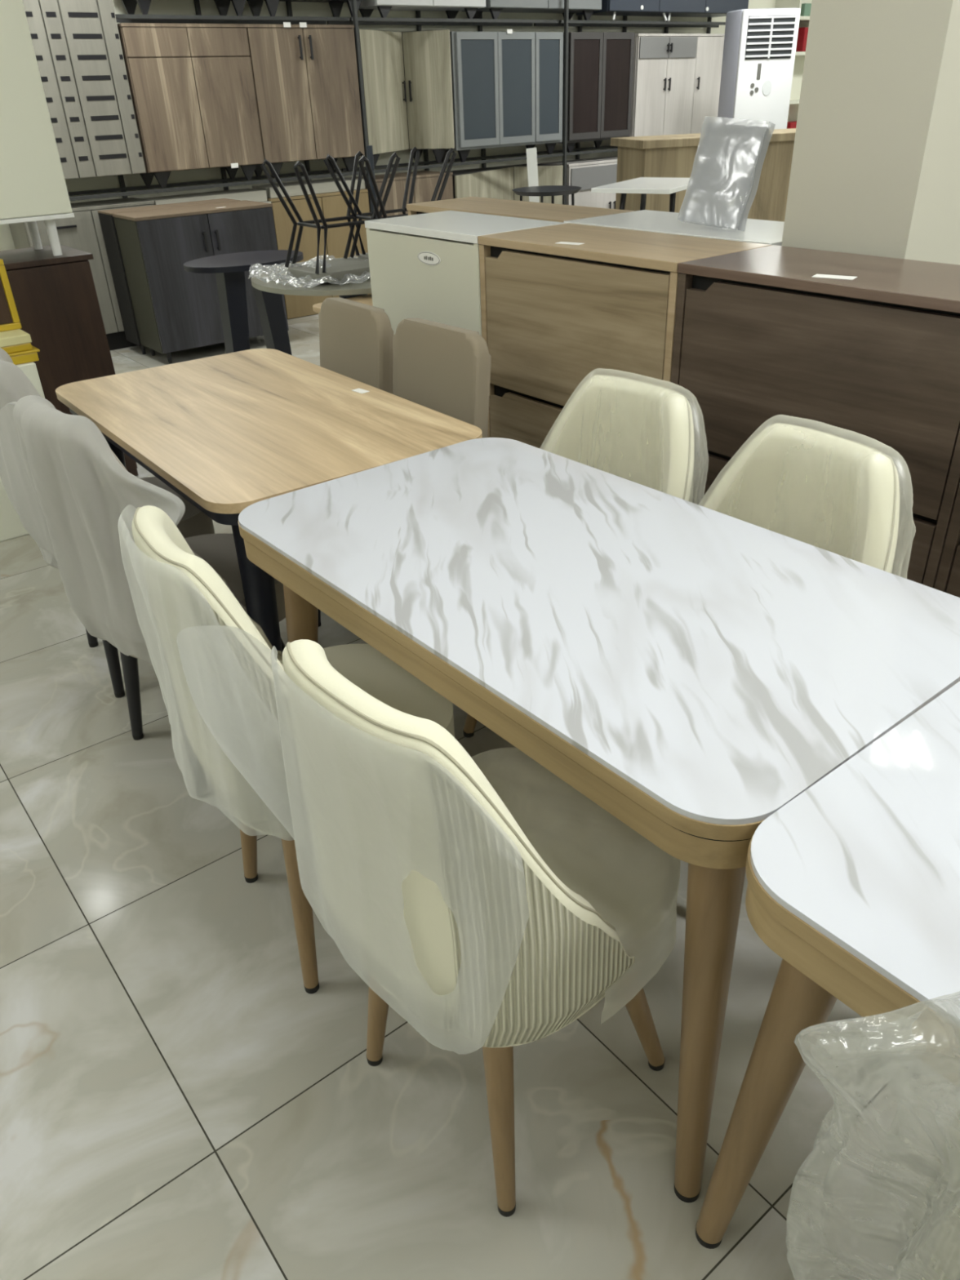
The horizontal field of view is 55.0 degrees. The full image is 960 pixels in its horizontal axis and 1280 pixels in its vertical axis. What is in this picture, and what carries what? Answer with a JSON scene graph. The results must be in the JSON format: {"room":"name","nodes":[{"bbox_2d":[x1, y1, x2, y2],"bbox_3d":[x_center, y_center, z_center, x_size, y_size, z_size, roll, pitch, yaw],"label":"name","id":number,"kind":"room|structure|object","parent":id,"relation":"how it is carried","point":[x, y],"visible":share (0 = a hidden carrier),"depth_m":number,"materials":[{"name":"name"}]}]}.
{"room":"store","nodes":[
{"label":"store","id":0,"kind":"room"},
{"bbox_2d":[0,0,812,250],"bbox_3d":[-0.678,-4.403,7.275,16.500,3.000,0.230,-23,37,-31],"label":"wall","id":1,"kind":"structure","parent":0,"point":[208,7],"depth_m":7.08,"materials":[{"name":"white paint"}]},
{"bbox_2d":[0,313,959,1279],"bbox_3d":[2.466,-1.184,4.643,16.500,0.050,10.200,-23,37,-31],"label":"floor","id":2,"kind":"structure","parent":0,"point":[176,1102],"depth_m":1.54,"materials":[{"name":"tile"}]},
{"bbox_2d":[0,361,44,542],"bbox_3d":[-1.979,-0.675,3.424,0.720,0.620,0.300,-23,37,-31],"label":"plinth","id":3,"kind":"object","parent":2,"relation":"on","point":[11,526],"visible":0.2,"depth_m":3.48,"materials":[{"name":"white laminate"}]},
{"bbox_2d":[8,345,39,364],"bbox_3d":[-1.943,-0.979,3.286,0.660,0.040,0.266,-23,37,-31],"label":"flat box","id":4,"kind":"object","parent":3,"relation":"on","point":[28,356],"visible":0.48,"depth_m":3.34,"materials":[{"name":"yellow"}]},
{"bbox_2d":[0,328,31,353],"bbox_3d":[-1.952,-1.021,3.263,0.638,0.055,0.258,-23,37,-31],"label":"flat box","id":5,"kind":"object","parent":4,"relation":"on","point":[15,340],"visible":0.88,"depth_m":3.32,"materials":[{"name":"yellow cardboard"}]},
{"bbox_2d":[0,258,22,331],"bbox_3d":[-1.835,-1.204,3.274,0.330,0.240,0.024,-23,37,-31],"label":"picture frame","id":6,"kind":"object","parent":5,"relation":"on","point":[9,317],"visible":1,"depth_m":3.36,"materials":[{"name":"yellow"}]},
{"bbox_2d":[0,244,137,475],"bbox_3d":[-2.012,-1.039,3.747,0.962,0.918,0.420,-23,37,-31],"label":"base cabinet","id":7,"kind":"object","parent":2,"relation":"on","point":[55,299],"visible":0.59,"depth_m":3.65,"materials":[{"name":"brown wood"}]},
{"bbox_2d":[0,0,74,255],"bbox_3d":[-2.004,-1.858,3.265,0.824,0.980,0.382,-23,37,-31],"label":"display board","id":8,"kind":"object","parent":7,"relation":"on","point":[33,188],"visible":1,"depth_m":3.35,"materials":[{"name":"white laminate"}]},
{"bbox_2d":[8,197,154,350],"bbox_3d":[-2.538,-2.405,6.120,0.829,0.875,0.392,-23,37,-31],"label":"sideboard","id":9,"kind":"object","parent":2,"relation":"on","point":[83,231],"visible":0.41,"depth_m":5.88,"materials":[{"name":"grey wood"}]},
{"bbox_2d":[85,476,214,697],"bbox_3d":[-0.985,-0.344,2.529,0.459,0.900,0.480,-19,35,-26],"label":"dining chair","id":10,"kind":"object","parent":2,"relation":"on","point":[193,522],"visible":0.09,"depth_m":2.52,"materials":[{"name":"beige fabric"}]},
{"bbox_2d":[0,347,58,568],"bbox_3d":[-1.087,-0.486,2.415,0.315,0.560,0.564,-19,35,-26],"label":"chair cover","id":11,"kind":"object","parent":10,"relation":"on","point":[15,384],"visible":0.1,"depth_m":2.12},
{"bbox_2d":[97,198,239,354],"bbox_3d":[-1.969,-2.421,6.131,0.860,0.852,0.240,-23,37,-31],"label":"base cabinet","id":12,"kind":"object","parent":2,"relation":"on","point":[106,219],"visible":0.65,"depth_m":5.88,"materials":[{"name":"black wood"}]},
{"bbox_2d":[111,449,285,740],"bbox_3d":[-0.686,-0.130,2.150,0.459,0.900,0.480,-28,39,-36],"label":"dining chair","id":13,"kind":"object","parent":2,"relation":"on","point":[218,550],"visible":0.09,"depth_m":2.26,"materials":[{"name":"beige fabric"}]},
{"bbox_2d":[0,395,185,664],"bbox_3d":[-0.793,-0.252,2.000,0.280,0.560,0.660,-28,39,-36],"label":"chair cover","id":14,"kind":"object","parent":13,"relation":"on","point":[63,479],"visible":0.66,"depth_m":1.84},
{"bbox_2d":[112,200,288,363],"bbox_3d":[-1.751,-2.302,5.919,0.888,0.850,0.402,-23,37,-31],"label":"base cabinet","id":15,"kind":"object","parent":2,"relation":"on","point":[175,308],"visible":0.83,"depth_m":5.69,"materials":[{"name":"grey wood"}]},
{"bbox_2d":[183,249,303,355],"bbox_3d":[-1.141,-1.546,4.706,0.600,0.750,0.440,-23,37,-31],"label":"side table","id":16,"kind":"object","parent":2,"relation":"on","point":[229,269],"visible":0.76,"depth_m":4.57,"materials":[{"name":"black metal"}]},
{"bbox_2d":[55,348,482,653],"bbox_3d":[-0.570,-0.264,2.516,0.665,0.748,1.170,-22,36,-30],"label":"dining table","id":17,"kind":"object","parent":2,"relation":"on","point":[228,433],"visible":0.59,"depth_m":2.18,"materials":[{"name":"brown wood"}]},
{"bbox_2d":[351,388,369,393],"bbox_3d":[-0.313,-0.653,2.419,0.025,0.001,0.045,-28,39,-36],"label":"price tag","id":18,"kind":"object","parent":17,"relation":"on","point":[357,390],"visible":1,"depth_m":2.42,"materials":[{"name":"white paper"}]},
{"bbox_2d":[131,505,454,993],"bbox_3d":[-0.289,0.157,1.668,0.458,0.872,0.480,-19,35,-26],"label":"dining chair","id":19,"kind":"object","parent":2,"relation":"on","point":[154,533],"visible":0.32,"depth_m":1.61,"materials":[{"name":"beige fabric"}]},
{"bbox_2d":[118,504,293,840],"bbox_3d":[-0.393,0.017,1.513,0.286,0.469,0.554,-19,35,-26],"label":"chair cover","id":20,"kind":"object","parent":19,"relation":"on","point":[209,775],"visible":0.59,"depth_m":1.41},
{"bbox_2d":[250,257,371,298],"bbox_3d":[-0.550,-1.283,4.220,0.860,0.755,0.860,-23,37,-31],"label":"round table","id":21,"kind":"object","parent":2,"relation":"on","point":[349,290],"visible":0.23,"depth_m":3.74,"materials":[{"name":"grey stone"}]},
{"bbox_2d":[248,255,370,288],"bbox_3d":[-0.682,-1.581,3.921,0.553,0.063,0.684,-23,37,-31],"label":"plastic film","id":22,"kind":"object","parent":21,"relation":"on","point":[275,269],"visible":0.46,"depth_m":3.81,"materials":[{"name":"clear plastic"}]},
{"bbox_2d":[260,153,387,282],"bbox_3d":[-0.618,-1.748,3.810,0.434,0.445,0.320,-23,37,-31],"label":"chair","id":23,"kind":"object","parent":21,"relation":"on","point":[339,268],"visible":0.77,"depth_m":3.80,"materials":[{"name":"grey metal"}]},
{"bbox_2d":[346,146,456,259],"bbox_3d":[-0.349,-1.891,4.033,0.434,0.445,0.320,-23,37,-31],"label":"chair","id":24,"kind":"object","parent":21,"relation":"on","point":[364,255],"visible":0.31,"depth_m":3.98,"materials":[{"name":"black metal"}]},
{"bbox_3d":[-0.402,-1.662,3.994,0.414,0.107,0.575,-23,37,-31],"label":"plastic film","id":25,"kind":"object","parent":21,"relation":"on","visible":0},
{"bbox_2d":[366,145,377,217],"bbox_3d":[-0.454,-1.879,3.944,0.026,0.415,0.026,-23,37,-31],"label":"tube","id":26,"kind":"object","parent":25,"relation":"on","point":[369,148],"visible":0.44,"depth_m":3.87,"materials":[{"name":"black metal"}]},
{"bbox_2d":[266,189,371,319],"bbox_3d":[-1.250,-2.942,6.996,0.804,0.815,0.380,-23,37,-31],"label":"sideboard","id":27,"kind":"object","parent":2,"relation":"on","point":[332,205],"visible":0.4,"depth_m":6.78,"materials":[{"name":"brown wood"}]},
{"bbox_2d":[252,177,364,198],"bbox_3d":[-1.247,-3.312,6.749,0.780,0.068,0.280,-23,37,-31],"label":"board","id":28,"kind":"object","parent":27,"relation":"on","point":[326,185],"visible":0.62,"depth_m":6.65,"materials":[{"name":"beige wood"}]},
{"bbox_2d":[312,293,373,313],"bbox_3d":[-0.360,-1.043,3.839,0.560,0.720,0.260,-23,37,-31],"label":"side table","id":29,"kind":"object","parent":2,"relation":"on","point":[367,299],"visible":0.12,"depth_m":3.63,"materials":[{"name":"brown wood"}]},
{"bbox_2d":[318,297,393,394],"bbox_3d":[-0.546,-0.601,2.966,0.479,0.865,0.400,-22,36,-30],"label":"dining chair","id":30,"kind":"object","parent":2,"relation":"on","point":[356,338],"visible":0.2,"depth_m":2.85,"materials":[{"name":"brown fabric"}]},
{"bbox_2d":[67,0,725,216],"bbox_3d":[-0.329,-4.185,7.180,7.000,2.700,0.460,-23,37,-31],"label":"storage rack","id":31,"kind":"object","parent":2,"relation":"on","point":[198,18],"visible":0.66,"depth_m":6.74,"materials":[{"name":"grey metal"}]},
{"bbox_2d":[22,0,146,179],"bbox_3d":[-2.614,-3.297,5.545,0.915,0.930,0.362,-23,37,-31],"label":"base cabinet","id":32,"kind":"object","parent":31,"relation":"on","point":[77,43],"visible":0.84,"depth_m":5.51,"materials":[{"name":"white wood"}]},
{"bbox_2d":[120,0,245,15],"bbox_3d":[-1.888,-4.301,5.731,0.834,0.715,0.360,-23,37,-31],"label":"sideboard","id":33,"kind":"object","parent":31,"relation":"on","point":[130,6],"visible":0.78,"depth_m":5.93,"materials":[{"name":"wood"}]},
{"bbox_2d":[116,22,264,187],"bbox_3d":[-1.924,-3.506,6.070,0.819,0.895,0.380,-23,37,-31],"label":"sideboard","id":34,"kind":"object","parent":31,"relation":"on","point":[192,89],"visible":0.86,"depth_m":5.90,"materials":[{"name":"brown wood"}]},
{"bbox_2d":[231,163,238,168],"bbox_3d":[-1.651,-3.192,6.205,0.050,0.028,0.006,-23,37,-31],"label":"price tag","id":35,"kind":"object","parent":34,"relation":"attached to","point":[233,165],"visible":1,"depth_m":6.20,"materials":[{"name":"white paper"}]},
{"bbox_2d":[245,0,361,17],"bbox_3d":[-1.206,-4.597,6.183,0.834,0.715,0.360,-23,37,-31],"label":"sideboard","id":36,"kind":"object","parent":31,"relation":"on","point":[255,6],"visible":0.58,"depth_m":6.37,"materials":[{"name":"grey"}]},
{"bbox_2d":[245,23,364,177],"bbox_3d":[-1.278,-3.779,6.486,0.809,0.895,0.402,-23,37,-31],"label":"sideboard","id":37,"kind":"object","parent":31,"relation":"on","point":[305,80],"visible":0.83,"depth_m":6.33,"materials":[{"name":"brown wood"}]},
{"bbox_2d":[283,22,290,27],"bbox_3d":[-1.270,-4.049,6.071,0.050,0.028,0.006,-23,37,-31],"label":"price tag","id":38,"kind":"object","parent":37,"relation":"attached to","point":[286,24],"visible":1,"depth_m":6.07,"materials":[{"name":"white paper"}]},
{"bbox_2d":[299,22,306,27],"bbox_3d":[-1.176,-4.090,6.133,0.050,0.028,0.006,-23,37,-31],"label":"price tag","id":39,"kind":"object","parent":37,"relation":"attached to","point":[302,24],"visible":1,"depth_m":6.13,"materials":[{"name":"white paper"}]},
{"bbox_2d":[359,28,454,168],"bbox_3d":[-0.651,-4.070,6.954,0.798,0.875,0.439,-23,37,-31],"label":"base cabinet","id":40,"kind":"object","parent":31,"relation":"on","point":[407,85],"visible":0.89,"depth_m":6.94,"materials":[{"name":"grey wood"}]},
{"bbox_2d":[358,0,485,18],"bbox_3d":[-0.458,-4.922,6.680,0.984,0.715,0.360,-23,37,-31],"label":"sideboard","id":41,"kind":"object","parent":31,"relation":"on","point":[451,7],"visible":0.89,"depth_m":6.73,"materials":[{"name":"white wood"}]},
{"bbox_2d":[430,31,563,161],"bbox_3d":[0.141,-4.385,7.451,1.125,0.865,0.380,-23,37,-31],"label":"display cabinet","id":42,"kind":"object","parent":31,"relation":"on","point":[508,88],"visible":0.93,"depth_m":7.27,"materials":[{"name":"grey"}]},
{"bbox_2d":[506,29,512,33],"bbox_3d":[0.228,-4.671,7.080,0.050,0.028,0.006,-23,37,-31],"label":"price tag","id":43,"kind":"object","parent":42,"relation":"attached to","point":[508,31],"visible":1,"depth_m":7.08,"materials":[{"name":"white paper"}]},
{"bbox_2d":[461,0,601,20],"bbox_3d":[0.420,-5.303,7.263,1.184,0.715,0.360,-23,37,-31],"label":"sideboard","id":44,"kind":"object","parent":31,"relation":"on","point":[495,7],"visible":0.91,"depth_m":7.29,"materials":[{"name":"grey"}]},
{"bbox_2d":[559,31,634,152],"bbox_3d":[0.915,-4.721,7.964,0.790,0.865,0.380,-23,37,-31],"label":"display cabinet","id":45,"kind":"object","parent":31,"relation":"attached to","point":[601,64],"visible":0.76,"depth_m":7.81,"materials":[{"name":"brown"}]},
{"bbox_2d":[576,0,748,21],"bbox_3d":[1.640,-5.816,8.049,1.804,0.718,0.406,-23,37,-31],"label":"sideboard","id":46,"kind":"object","parent":31,"relation":"on","point":[679,8],"visible":0.85,"depth_m":8.03,"materials":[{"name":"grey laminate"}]},
{"bbox_2d":[613,33,724,146],"bbox_3d":[1.706,-5.046,8.473,1.144,0.860,0.416,-23,37,-31],"label":"wardrobe","id":47,"kind":"object","parent":31,"relation":"on","point":[677,77],"visible":0.81,"depth_m":8.29,"materials":[{"name":"wood"}]},
{"bbox_2d":[348,170,453,217],"bbox_3d":[-0.613,-3.245,7.405,0.754,0.875,0.380,-23,37,-31],"label":"sideboard","id":48,"kind":"object","parent":2,"relation":"on","point":[426,181],"visible":0.27,"depth_m":7.12,"materials":[{"name":"brown wood"}]},
{"bbox_2d":[318,317,491,626],"bbox_3d":[-0.259,-0.424,2.649,0.479,0.865,0.400,-25,37,-33],"label":"dining chair","id":49,"kind":"object","parent":2,"relation":"on","point":[445,369],"visible":0.16,"depth_m":2.55,"materials":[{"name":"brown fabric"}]},
{"bbox_2d":[364,210,567,335],"bbox_3d":[-0.041,-0.913,3.276,0.365,1.050,0.616,-23,37,-31],"label":"cabinet","id":50,"kind":"object","parent":2,"relation":"on","point":[426,266],"visible":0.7,"depth_m":2.97,"materials":[{"name":"white laminate"}]},
{"bbox_2d":[417,252,439,264],"bbox_3d":[-0.163,-1.207,2.918,0.002,0.037,0.117,-23,37,-31],"label":"print","id":51,"kind":"object","parent":50,"relation":"attached to","point":[424,258],"depth_m":2.92,"materials":[{"name":"grey plastic"}]},
{"bbox_2d":[282,639,665,1217],"bbox_3d":[0.023,0.350,1.324,0.458,0.872,0.480,-26,38,-34],"label":"dining chair","id":52,"kind":"object","parent":2,"relation":"on","point":[569,955],"visible":0.44,"depth_m":1.04,"materials":[{"name":"beige fabric"}]},
{"bbox_2d":[176,625,528,1054],"bbox_3d":[-0.132,0.223,1.200,0.207,0.505,0.594,-26,38,-34],"label":"chair cover","id":53,"kind":"object","parent":52,"relation":"on","point":[360,816],"visible":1,"depth_m":1.06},
{"bbox_2d":[471,747,680,1023],"bbox_3d":[0.046,0.345,1.340,0.456,0.132,0.452,-26,38,-34],"label":"film","id":54,"kind":"object","parent":52,"relation":"on","point":[632,882],"visible":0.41,"depth_m":1.28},
{"bbox_2d":[450,164,562,204],"bbox_3d":[0.141,-3.582,7.945,1.161,0.850,0.439,-23,37,-31],"label":"base cabinet","id":55,"kind":"object","parent":2,"relation":"on","point":[493,182],"visible":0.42,"depth_m":7.85,"materials":[{"name":"grey wood"}]},
{"bbox_2d":[406,196,634,222],"bbox_3d":[0.137,-1.113,3.600,0.324,1.050,0.890,-23,37,-31],"label":"base cabinet","id":56,"kind":"object","parent":2,"relation":"on","point":[504,207],"visible":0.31,"depth_m":3.30,"materials":[{"name":"brown wood"}]},
{"bbox_2d":[525,147,539,202],"bbox_3d":[0.399,-2.905,6.577,0.134,1.072,0.020,-7,31,-7],"label":"board","id":57,"kind":"object","parent":2,"relation":"on","point":[531,155],"visible":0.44,"depth_m":6.36,"materials":[{"name":"white"}]},
{"bbox_2d":[511,185,581,205],"bbox_3d":[0.448,-2.562,6.206,0.450,0.855,0.450,-23,37,-31],"label":"round table","id":58,"kind":"object","parent":2,"relation":"on","point":[548,190],"visible":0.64,"depth_m":5.91,"materials":[{"name":"black metal"}]},
{"bbox_2d":[462,374,693,737],"bbox_3d":[0.215,-0.132,2.145,0.458,0.848,0.480,-25,38,-33],"label":"dining chair","id":59,"kind":"object","parent":2,"relation":"on","point":[610,424],"visible":0.31,"depth_m":2.08,"materials":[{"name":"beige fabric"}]},
{"bbox_2d":[539,368,708,506],"bbox_3d":[0.300,-0.368,2.091,0.271,0.422,0.533,-25,38,-33],"label":"plastic cover","id":60,"kind":"object","parent":59,"relation":"on","point":[678,386],"visible":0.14,"depth_m":2.00,"materials":[{"name":"clear plastic"}]},
{"bbox_2d":[539,155,617,208],"bbox_3d":[1.140,-3.986,8.558,1.204,0.850,0.410,-23,37,-31],"label":"sideboard","id":61,"kind":"object","parent":2,"relation":"on","point":[587,174],"visible":0.3,"depth_m":8.14,"materials":[{"name":"wood"}]},
{"bbox_2d":[238,437,959,1202],"bbox_3d":[0.156,0.190,1.703,0.669,0.750,1.180,-24,37,-32],"label":"dining table","id":62,"kind":"object","parent":2,"relation":"on","point":[691,670],"visible":0.82,"depth_m":1.31,"materials":[{"name":"stone"}]},
{"bbox_2d":[477,222,771,449],"bbox_3d":[0.389,-0.648,2.803,0.364,1.050,0.761,-23,37,-31],"label":"cabinet","id":63,"kind":"object","parent":2,"relation":"on","point":[553,314],"visible":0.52,"depth_m":2.55,"materials":[{"name":"brown wood"}]},
{"bbox_2d":[555,241,584,244],"bbox_3d":[0.244,-1.077,2.504,0.075,0.001,0.030,20,37,32],"label":"price tag","id":64,"kind":"object","parent":63,"relation":"on","point":[559,242],"visible":1,"depth_m":2.50,"materials":[{"name":"white paper"}]},
{"bbox_2d":[591,177,689,212],"bbox_3d":[1.093,-2.448,5.941,0.500,0.892,0.750,16,35,28],"label":"table","id":65,"kind":"object","parent":2,"relation":"on","point":[642,185],"visible":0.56,"depth_m":5.60,"materials":[{"name":"white"}]},
{"bbox_2d":[563,209,784,245],"bbox_3d":[0.675,-0.793,3.027,0.374,1.050,0.792,-23,37,-31],"label":"base cabinet","id":66,"kind":"object","parent":2,"relation":"on","point":[757,231],"visible":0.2,"depth_m":2.72,"materials":[{"name":"white laminate"}]},
{"bbox_2d":[677,115,775,231],"bbox_3d":[0.689,-1.314,2.601,0.119,0.285,0.224,-27,39,-35],"label":"panel","id":67,"kind":"object","parent":66,"relation":"on","point":[729,158],"visible":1,"depth_m":2.59,"materials":[{"name":"grey"}]},
{"bbox_2d":[610,128,795,222],"bbox_3d":[1.903,-3.365,7.245,1.680,1.075,0.600,-10,32,-12],"label":"counter","id":68,"kind":"object","parent":2,"relation":"on","point":[673,156],"depth_m":6.86,"materials":[{"name":"brown wood"}]},
{"bbox_2d":[716,8,800,128],"bbox_3d":[2.305,-4.234,7.872,0.500,1.900,0.338,-8,31,-10],"label":"air conditioner","id":69,"kind":"object","parent":2,"relation":"on","point":[759,46],"visible":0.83,"depth_m":7.48,"materials":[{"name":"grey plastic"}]},
{"bbox_2d":[744,14,796,59],"bbox_3d":[2.315,-4.803,7.351,0.368,0.290,0.190,-23,37,-31],"label":"grille","id":70,"kind":"object","parent":69,"relation":"attached to","point":[766,37],"depth_m":7.35,"materials":[{"name":"white plastic"}]},
{"bbox_2d":[774,0,809,123],"bbox_3d":[3.584,-5.857,10.027,1.330,2.400,0.400,-23,37,-31],"label":"wall shelf","id":71,"kind":"object","parent":2,"relation":"on","point":[779,3],"visible":0.11,"depth_m":9.25,"materials":[{"name":"white laminate"}]},
{"bbox_2d":[786,120,796,128],"bbox_3d":[3.405,-5.510,9.993,0.480,0.190,0.230,-23,37,-31],"label":"gift box","id":72,"kind":"object","parent":71,"relation":"on","point":[792,124],"visible":0.1,"depth_m":9.78,"materials":[{"name":"red"}]},
{"bbox_2d":[795,26,808,51],"bbox_3d":[3.397,-6.232,9.582,0.430,0.210,0.230,-23,37,-31],"label":"gift box","id":73,"kind":"object","parent":71,"relation":"on","point":[802,32],"visible":0.23,"depth_m":9.41,"materials":[{"name":"red cardboard"}]},
{"bbox_2d":[800,3,811,16],"bbox_3d":[3.373,-6.423,9.416,0.450,0.110,0.180,-23,37,-31],"label":"carton","id":74,"kind":"object","parent":71,"relation":"on","point":[806,7],"visible":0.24,"depth_m":9.26,"materials":[{"name":"green cardboard"}]},
{"bbox_2d":[702,422,899,573],"bbox_3d":[0.490,0.054,1.814,0.458,0.848,0.480,-20,35,-27],"label":"dining chair","id":75,"kind":"object","parent":2,"relation":"on","point":[794,482],"visible":0.36,"depth_m":1.73,"materials":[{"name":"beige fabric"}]},
{"bbox_2d":[698,414,915,578],"bbox_3d":[0.587,-0.177,1.749,0.278,0.424,0.536,-20,35,-27],"label":"plastic cover","id":76,"kind":"object","parent":75,"relation":"on","point":[847,555],"visible":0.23,"depth_m":1.64,"materials":[{"name":"clear plastic"}]},
{"bbox_2d":[670,244,959,588],"bbox_3d":[0.862,-0.356,2.281,0.364,1.050,0.755,-23,37,-31],"label":"cabinet","id":77,"kind":"object","parent":2,"relation":"on","point":[875,354],"visible":0.49,"depth_m":1.98,"materials":[{"name":"brown wood"}]},
{"bbox_2d":[811,274,857,279],"bbox_3d":[0.750,-0.769,1.953,0.085,0.001,0.035,18,36,30],"label":"price tag","id":78,"kind":"object","parent":77,"relation":"on","point":[824,276],"visible":1,"depth_m":1.95,"materials":[{"name":"white paper"}]},
{"bbox_2d":[695,681,959,1248],"bbox_3d":[0.874,0.649,0.885,0.669,0.750,1.180,-23,37,-31],"label":"dining table","id":79,"kind":"object","parent":2,"relation":"on","point":[854,882],"visible":0.88,"depth_m":0.93,"materials":[{"name":"white stone"}]},
{"bbox_2d":[909,1109,959,1279],"bbox_3d":[0.645,0.636,0.802,0.458,0.872,0.480,-23,37,-31],"label":"dining chair","id":80,"kind":"object","parent":2,"relation":"on","point":[936,1265],"visible":0.23,"depth_m":0.79,"materials":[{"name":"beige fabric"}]},
{"bbox_2d":[785,991,959,1279],"bbox_3d":[0.529,0.559,0.690,0.357,0.778,0.608,-23,37,-31],"label":"plastic wrap","id":81,"kind":"object","parent":80,"relation":"on","point":[874,1199],"visible":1,"depth_m":0.74,"materials":[{"name":"clear plastic"}]},
{"bbox_2d":[933,483,959,597],"bbox_3d":[1.335,-0.065,1.760,0.364,1.050,0.762,-23,37,-31],"label":"cabinet","id":82,"kind":"object","parent":2,"relation":"on","point":[948,578],"visible":0.16,"depth_m":1.90,"materials":[{"name":"brown wood"}]},
{"bbox_3d":[-1.891,-2.658,6.575,0.829,0.800,0.380,-23,37,-31],"label":"sideboard","id":83,"kind":"object","parent":2,"relation":"on","visible":0},
{"bbox_2d":[141,188,267,204],"bbox_3d":[-1.889,-3.021,6.330,0.800,0.070,0.280,-23,37,-31],"label":"board","id":84,"kind":"object","parent":83,"relation":"on","point":[249,194],"visible":0.69,"depth_m":6.29,"materials":[{"name":"brown wood"}]},
{"bbox_2d":[781,0,959,265],"bbox_3d":[1.027,-1.415,2.142,0.400,3.000,0.340,-23,37,-31],"label":"column","id":85,"kind":"structure","parent":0,"point":[875,167],"depth_m":2.12,"materials":[{"name":"grey paint"}]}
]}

